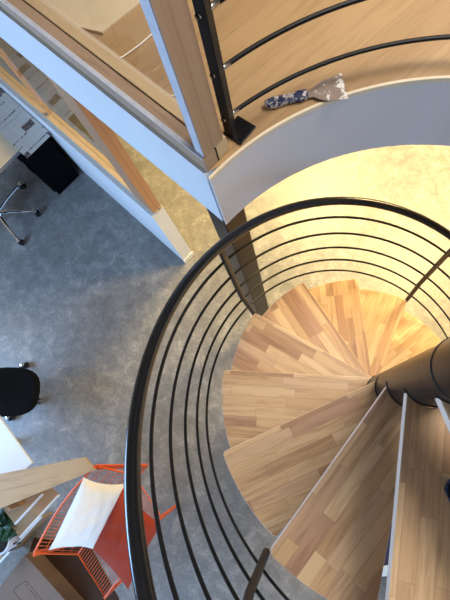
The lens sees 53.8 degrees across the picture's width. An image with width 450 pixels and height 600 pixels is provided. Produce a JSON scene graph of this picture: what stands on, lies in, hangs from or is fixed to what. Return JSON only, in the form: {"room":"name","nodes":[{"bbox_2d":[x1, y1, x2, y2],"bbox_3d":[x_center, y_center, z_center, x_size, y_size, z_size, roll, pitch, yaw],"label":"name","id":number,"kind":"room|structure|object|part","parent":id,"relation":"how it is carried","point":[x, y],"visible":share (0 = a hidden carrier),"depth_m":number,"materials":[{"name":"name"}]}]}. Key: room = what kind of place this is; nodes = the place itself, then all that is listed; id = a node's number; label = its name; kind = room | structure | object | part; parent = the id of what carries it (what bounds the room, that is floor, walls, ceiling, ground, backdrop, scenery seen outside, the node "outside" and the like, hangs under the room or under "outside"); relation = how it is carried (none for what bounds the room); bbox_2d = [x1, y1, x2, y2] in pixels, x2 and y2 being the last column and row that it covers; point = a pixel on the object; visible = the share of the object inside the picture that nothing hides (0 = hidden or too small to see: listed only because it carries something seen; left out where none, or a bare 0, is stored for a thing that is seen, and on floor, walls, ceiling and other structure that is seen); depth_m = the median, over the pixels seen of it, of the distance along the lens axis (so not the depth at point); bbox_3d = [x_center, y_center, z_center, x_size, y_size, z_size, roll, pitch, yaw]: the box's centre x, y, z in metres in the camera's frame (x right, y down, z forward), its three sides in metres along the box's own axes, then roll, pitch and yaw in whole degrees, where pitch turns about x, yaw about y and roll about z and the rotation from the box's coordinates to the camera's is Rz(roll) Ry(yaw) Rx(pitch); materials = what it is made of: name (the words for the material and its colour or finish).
{"room":"spiral staircase","nodes":[
{"label":"spiral staircase","id":0,"kind":"room"},
{"bbox_2d":[0,78,190,259],"bbox_3d":[-1.945,-1.890,4.274,4.300,0.985,0.108,42,85,16],"label":"wall partition","id":1,"kind":"structure","parent":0,"point":[160,224],"depth_m":3.66,"materials":[{"name":"white paint"}]},
{"bbox_2d":[0,42,161,213],"bbox_3d":[-2.087,-2.165,3.104,4.200,1.434,0.080,42,85,16],"label":"window","id":2,"kind":"structure","parent":1,"relation":"in","point":[109,153],"depth_m":2.94,"materials":[{"name":"brown wood"}]},
{"bbox_3d":[-2.547,-2.593,3.273,2.899,1.406,0.004,42,85,16],"label":"pane","id":3,"kind":"part","parent":2,"relation":"part of","materials":[{"name":"clear glass"}]},
{"bbox_3d":[-1.107,-1.301,2.709,1.077,1.407,0.005,42,85,16],"label":"pane","id":4,"kind":"part","parent":2,"relation":"part of","materials":[{"name":"clear glass"}]},
{"bbox_2d":[183,251,194,263],"bbox_3d":[-0.335,-0.394,4.108,0.012,0.070,0.123,42,85,16],"label":"baseboard","id":5,"kind":"structure","parent":1,"relation":"attached to","point":[191,254],"depth_m":4.10,"materials":[{"name":"white paint"}]},
{"bbox_2d":[0,37,449,599],"bbox_3d":[0.358,-0.664,4.158,8.000,0.100,9.600,-2,75,8],"label":"floor","id":6,"kind":"structure","parent":0,"point":[84,295],"depth_m":4.00,"materials":[{"name":"concrete"}]},
{"bbox_2d":[0,416,32,473],"bbox_3d":[-1.652,1.200,3.557,0.420,0.729,0.560,-44,73,-4],"label":"table","id":7,"kind":"object","parent":6,"relation":"on","point":[13,457],"visible":0.7,"depth_m":3.18,"materials":[{"name":"laminate"}]},
{"bbox_2d":[0,362,40,420],"bbox_3d":[-1.881,0.714,3.604,0.708,0.948,0.530,-2,75,8],"label":"office chair","id":8,"kind":"object","parent":6,"relation":"on","point":[19,386],"visible":0.99,"depth_m":3.62,"materials":[{"name":"black plastic"}]},
{"bbox_2d":[0,182,40,245],"bbox_3d":[-2.307,-0.976,4.080,0.758,1.008,0.706,-2,75,8],"label":"office chair","id":9,"kind":"object","parent":6,"relation":"on","point":[37,213],"visible":1,"depth_m":4.43,"materials":[{"name":"silver metal"}]},
{"bbox_3d":[-2.157,-0.722,4.410,0.034,0.077,0.358,-39,73,-2],"label":"leg","id":10,"kind":"part","parent":9,"relation":"part of","materials":[{"name":"silver metal"}]},
{"bbox_3d":[-2.189,-1.042,4.499,0.034,0.077,0.358,25,81,14],"label":"leg","id":11,"kind":"part","parent":9,"relation":"part of","materials":[{"name":"silver metal"}]},
{"bbox_3d":[-2.082,-0.879,4.440,0.358,0.077,0.034,-3,75,8],"label":"leg","id":12,"kind":"part","parent":9,"relation":"part of","materials":[{"name":"silver metal"}]},
{"bbox_2d":[0,92,42,172],"bbox_3d":[-2.358,-1.634,4.396,1.600,0.750,0.800,42,85,16],"label":"desk","id":13,"kind":"object","parent":6,"relation":"on","point":[9,153],"visible":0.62,"depth_m":3.84,"materials":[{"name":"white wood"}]},
{"bbox_2d":[0,88,22,130],"bbox_3d":[-2.085,-1.753,3.982,0.560,0.005,0.315,42,85,16],"label":"newspaper","id":14,"kind":"object","parent":13,"relation":"on","point":[9,109],"visible":1,"depth_m":3.94,"materials":[{"name":"white paper"}]},
{"bbox_2d":[0,109,51,157],"bbox_3d":[-1.739,-1.453,3.854,0.430,0.005,0.298,42,85,16],"label":"newspaper","id":15,"kind":"object","parent":13,"relation":"on","point":[24,132],"visible":1,"depth_m":3.85,"materials":[{"name":"white paper"}]},
{"bbox_2d":[0,457,95,562],"bbox_3d":[-1.505,1.418,3.440,1.278,0.799,0.630,-39,73,-2],"label":"shelf unit","id":16,"kind":"object","parent":6,"relation":"on","point":[25,494],"visible":0.96,"depth_m":3.06,"materials":[{"name":"brown wood"}]},
{"bbox_2d":[0,507,22,555],"bbox_3d":[-1.679,1.702,3.341,0.340,0.298,0.360,33,83,15],"label":"potted plant","id":17,"kind":"object","parent":16,"relation":"on","point":[9,538],"visible":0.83,"depth_m":3.27,"materials":[{"name":"green plant"}]},
{"bbox_3d":[-1.663,1.800,3.364,0.210,0.200,0.210,-2,75,8],"label":"pot","id":18,"kind":"part","parent":17,"relation":"part of","materials":[{"name":"white ceramic"}]},
{"bbox_3d":[-1.499,1.450,3.288,0.160,0.473,0.020,41,85,16],"label":"panel","id":19,"kind":"part","parent":16,"relation":"part of","materials":[{"name":"brown wood"}]},
{"bbox_3d":[-1.470,1.460,3.224,0.140,0.018,0.275,41,85,16],"label":"shelf","id":20,"kind":"part","parent":16,"relation":"part of","materials":[{"name":"brown wood"}]},
{"bbox_3d":[-1.605,1.893,3.605,0.018,0.277,0.360,41,85,16],"label":"panel","id":21,"kind":"part","parent":16,"relation":"part of","materials":[{"name":"wood"}]},
{"bbox_3d":[-1.432,1.541,3.302,0.160,0.018,0.400,41,85,16],"label":"shelf","id":22,"kind":"part","parent":16,"relation":"part of","materials":[{"name":"brown wood"}]},
{"bbox_2d":[17,139,78,194],"bbox_3d":[-1.873,-1.456,4.297,0.620,0.696,0.315,42,85,16],"label":"drawer pedestal","id":23,"kind":"object","parent":6,"relation":"on","point":[46,161],"visible":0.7,"depth_m":4.21,"materials":[{"name":"black metal"}]},
{"bbox_2d":[29,538,118,599],"bbox_3d":[-1.272,2.370,3.568,0.856,0.012,0.790,14,78,12],"label":"rug","id":24,"kind":"object","parent":6,"relation":"on","point":[71,567],"visible":0.33,"depth_m":3.59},
{"bbox_2d":[0,550,83,599],"bbox_3d":[-1.456,2.379,3.489,0.620,0.189,0.420,37,84,16],"label":"cardboard box","id":25,"kind":"object","parent":24,"relation":"on","point":[33,578],"visible":0.99,"depth_m":3.46,"materials":[{"name":"brown cardboard"}]},
{"bbox_2d":[32,464,175,598],"bbox_3d":[-0.838,1.653,3.280,0.573,0.787,0.761,35,83,16],"label":"wire chair","id":26,"kind":"object","parent":6,"relation":"on","point":[111,467],"visible":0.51,"depth_m":3.13,"materials":[{"name":"orange metal"}]},
{"bbox_3d":[-1.157,1.811,3.293,0.134,0.779,0.031,37,84,16],"label":"leg","id":27,"kind":"part","parent":26,"relation":"part of","materials":[{"name":"orange metal"}]},
{"bbox_3d":[-0.990,1.482,3.131,0.224,0.371,0.699,34,83,15],"label":"frame","id":28,"kind":"part","parent":26,"relation":"part of","materials":[{"name":"orange metal"}]},
{"bbox_2d":[49,477,123,549],"bbox_3d":[-0.916,1.442,2.970,0.224,0.270,0.511,23,80,14],"label":"cushion","id":29,"kind":"object","parent":26,"relation":"on","point":[93,503],"visible":1,"depth_m":2.91,"materials":[{"name":"fabric"}]},
{"bbox_3d":[-0.808,2.136,3.326,0.020,0.449,0.033,34,83,15],"label":"leg","id":30,"kind":"part","parent":26,"relation":"part of","materials":[{"name":"orange metal"}]},
{"bbox_3d":[-0.760,1.694,3.214,0.364,0.045,0.743,35,83,16],"label":"seat frame","id":31,"kind":"part","parent":26,"relation":"part of","materials":[{"name":"orange metal"}]},
{"bbox_3d":[-0.769,1.265,3.374,0.145,0.779,0.030,32,83,15],"label":"leg","id":32,"kind":"part","parent":26,"relation":"part of","materials":[{"name":"orange metal"}]},
{"bbox_2d":[93,484,160,588],"bbox_3d":[-0.712,1.647,3.111,0.441,0.156,0.517,29,82,15],"label":"cushion","id":33,"kind":"object","parent":26,"relation":"on","point":[111,546],"visible":0.52,"depth_m":3.06,"materials":[{"name":"fabric"}]},
{"bbox_3d":[-0.423,1.615,3.401,0.018,0.449,0.035,34,83,15],"label":"leg","id":34,"kind":"part","parent":26,"relation":"part of","materials":[{"name":"orange metal"}]},
{"bbox_2d":[207,208,268,315],"bbox_3d":[0.178,-0.040,2.712,0.180,2.408,0.180,42,85,16],"label":"steel post","id":35,"kind":"object","parent":6,"relation":"on","point":[260,306],"visible":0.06,"depth_m":2.01,"materials":[{"name":"black metal"}]},
{"bbox_2d":[124,197,449,599],"bbox_3d":[0.670,0.400,1.896,1.478,3.602,1.480,-2,75,8],"label":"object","id":36,"kind":"structure","parent":6,"relation":"on","point":[336,397],"depth_m":1.40,"materials":[{"name":"black metal"}]},
{"bbox_3d":[0.704,0.456,2.107,1.480,2.550,1.480,-2,75,8],"label":"guard rod","id":37,"kind":"part","parent":36,"relation":"part of","materials":[{"name":"black metal"}]},
{"bbox_3d":[0.732,0.501,2.283,1.480,2.550,1.480,-2,75,8],"label":"guard rod","id":38,"kind":"part","parent":36,"relation":"part of","materials":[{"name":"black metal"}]},
{"bbox_2d":[444,479,449,501],"bbox_3d":[0.691,0.486,1.069,0.282,0.095,0.098,6,77,10],"label":"shoe","id":39,"kind":"object","parent":36,"relation":"on","point":[447,487],"visible":1,"depth_m":1.12,"materials":[{"name":"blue fabric"}]},
{"bbox_2d":[382,523,391,576],"bbox_3d":[1.128,1.809,3.248,0.300,0.175,0.325,-12,74,6],"label":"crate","id":40,"kind":"object","parent":6,"relation":"on","point":[385,568],"visible":0.05,"depth_m":3.16,"materials":[{"name":"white plastic"}]},
{"bbox_3d":[1.138,1.912,3.135,0.300,0.014,0.065,-12,74,6],"label":"lid","id":41,"kind":"part","parent":40,"relation":"part of","materials":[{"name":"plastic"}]},
{"bbox_2d":[85,0,449,174],"bbox_3d":[-0.040,-1.317,1.647,8.000,0.309,9.600,-2,75,8],"label":"floor","id":42,"kind":"structure","parent":0,"point":[240,24],"depth_m":1.28,"materials":[{"name":"brown wood"}]},
{"bbox_2d":[45,0,140,33],"bbox_3d":[-0.763,-1.509,1.644,1.608,0.009,0.615,42,85,16],"label":"plywood sheet","id":43,"kind":"object","parent":42,"relation":"on","point":[97,16],"visible":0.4,"depth_m":1.43,"materials":[{"name":"beige wood"}]},
{"bbox_2d":[0,7,223,220],"bbox_3d":[-1.989,-2.081,2.154,5.500,0.309,0.022,42,85,16],"label":"fascia","id":44,"kind":"structure","parent":42,"relation":"attached to","point":[163,154],"depth_m":1.49,"materials":[{"name":"white paint"}]},
{"bbox_2d":[121,33,151,57],"bbox_3d":[-0.289,-0.784,1.382,0.156,0.004,0.030,-28,73,1],"label":"string","id":45,"kind":"object","parent":42,"relation":"on","point":[143,41],"visible":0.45,"depth_m":1.38,"materials":[{"name":"white fabric"}]},
{"bbox_2d":[0,0,449,171],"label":"railing","id":46,"kind":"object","parent":42,"relation":"on","point":[189,121],"depth_m":1.17,"materials":[{"name":"brown wood"}]},
{"bbox_3d":[-0.202,-0.680,0.161,0.034,2.136,0.070,42,85,16],"label":"post","id":47,"kind":"part","parent":46,"relation":"part of","materials":[{"name":"brown wood"}]},
{"bbox_3d":[0.804,-0.202,0.648,0.863,0.012,1.726,-39,73,-2],"label":"guard rod","id":48,"kind":"part","parent":46,"relation":"part of","materials":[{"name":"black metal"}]},
{"bbox_3d":[-0.052,-0.586,0.815,0.026,0.908,0.026,19,79,13],"label":"post","id":49,"kind":"part","parent":46,"relation":"part of","materials":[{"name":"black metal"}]},
{"bbox_3d":[0.041,-0.478,1.249,0.066,0.006,0.068,37,84,16],"label":"plate","id":50,"kind":"part","parent":46,"relation":"part of","materials":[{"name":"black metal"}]},
{"bbox_3d":[0.828,-0.162,0.801,0.863,0.012,1.726,-39,73,-2],"label":"guard rod","id":51,"kind":"part","parent":46,"relation":"part of","materials":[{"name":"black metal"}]},
{"bbox_3d":[0.794,-0.210,0.573,0.900,0.938,1.774,-38,73,-2],"label":"landing railing","id":52,"kind":"part","parent":46,"relation":"part of","materials":[{"name":"black metal"}]},
{"bbox_3d":[0.853,-0.121,0.956,0.863,0.012,1.726,-39,73,-2],"label":"guard rod","id":53,"kind":"part","parent":46,"relation":"part of","materials":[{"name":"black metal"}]},
{"bbox_2d":[264,73,347,108],"bbox_3d":[0.223,-0.570,1.239,0.226,0.017,0.087,-12,74,6],"label":"scraper","id":54,"kind":"object","parent":42,"relation":"on","point":[332,88],"visible":1,"depth_m":1.24,"materials":[{"name":"metal"}]},
{"bbox_3d":[0.174,-0.563,1.245,0.118,0.017,0.033,-12,74,6],"label":"handle","id":55,"kind":"part","parent":54,"relation":"part of","materials":[{"name":"blue plastic"}]},
{"bbox_3d":[0.282,-0.582,1.234,0.106,0.002,0.087,-12,74,6],"label":"blade","id":56,"kind":"part","parent":54,"relation":"part of","materials":[{"name":"grey metal"}]},
{"bbox_2d":[208,75,449,180],"bbox_3d":[0.802,-0.081,1.037,0.862,0.015,1.603,-43,73,-4],"label":"trim","id":57,"kind":"structure","parent":42,"relation":"attached to","point":[445,78],"depth_m":1.24,"materials":[{"name":"brown wood"}]},
{"bbox_2d":[210,82,449,224],"bbox_3d":[0.825,-0.042,1.185,0.861,0.296,1.601,-43,73,-4],"label":"fascia","id":58,"kind":"structure","parent":42,"relation":"attached to","point":[415,114],"depth_m":1.36,"materials":[{"name":"white paint"}]}
]}

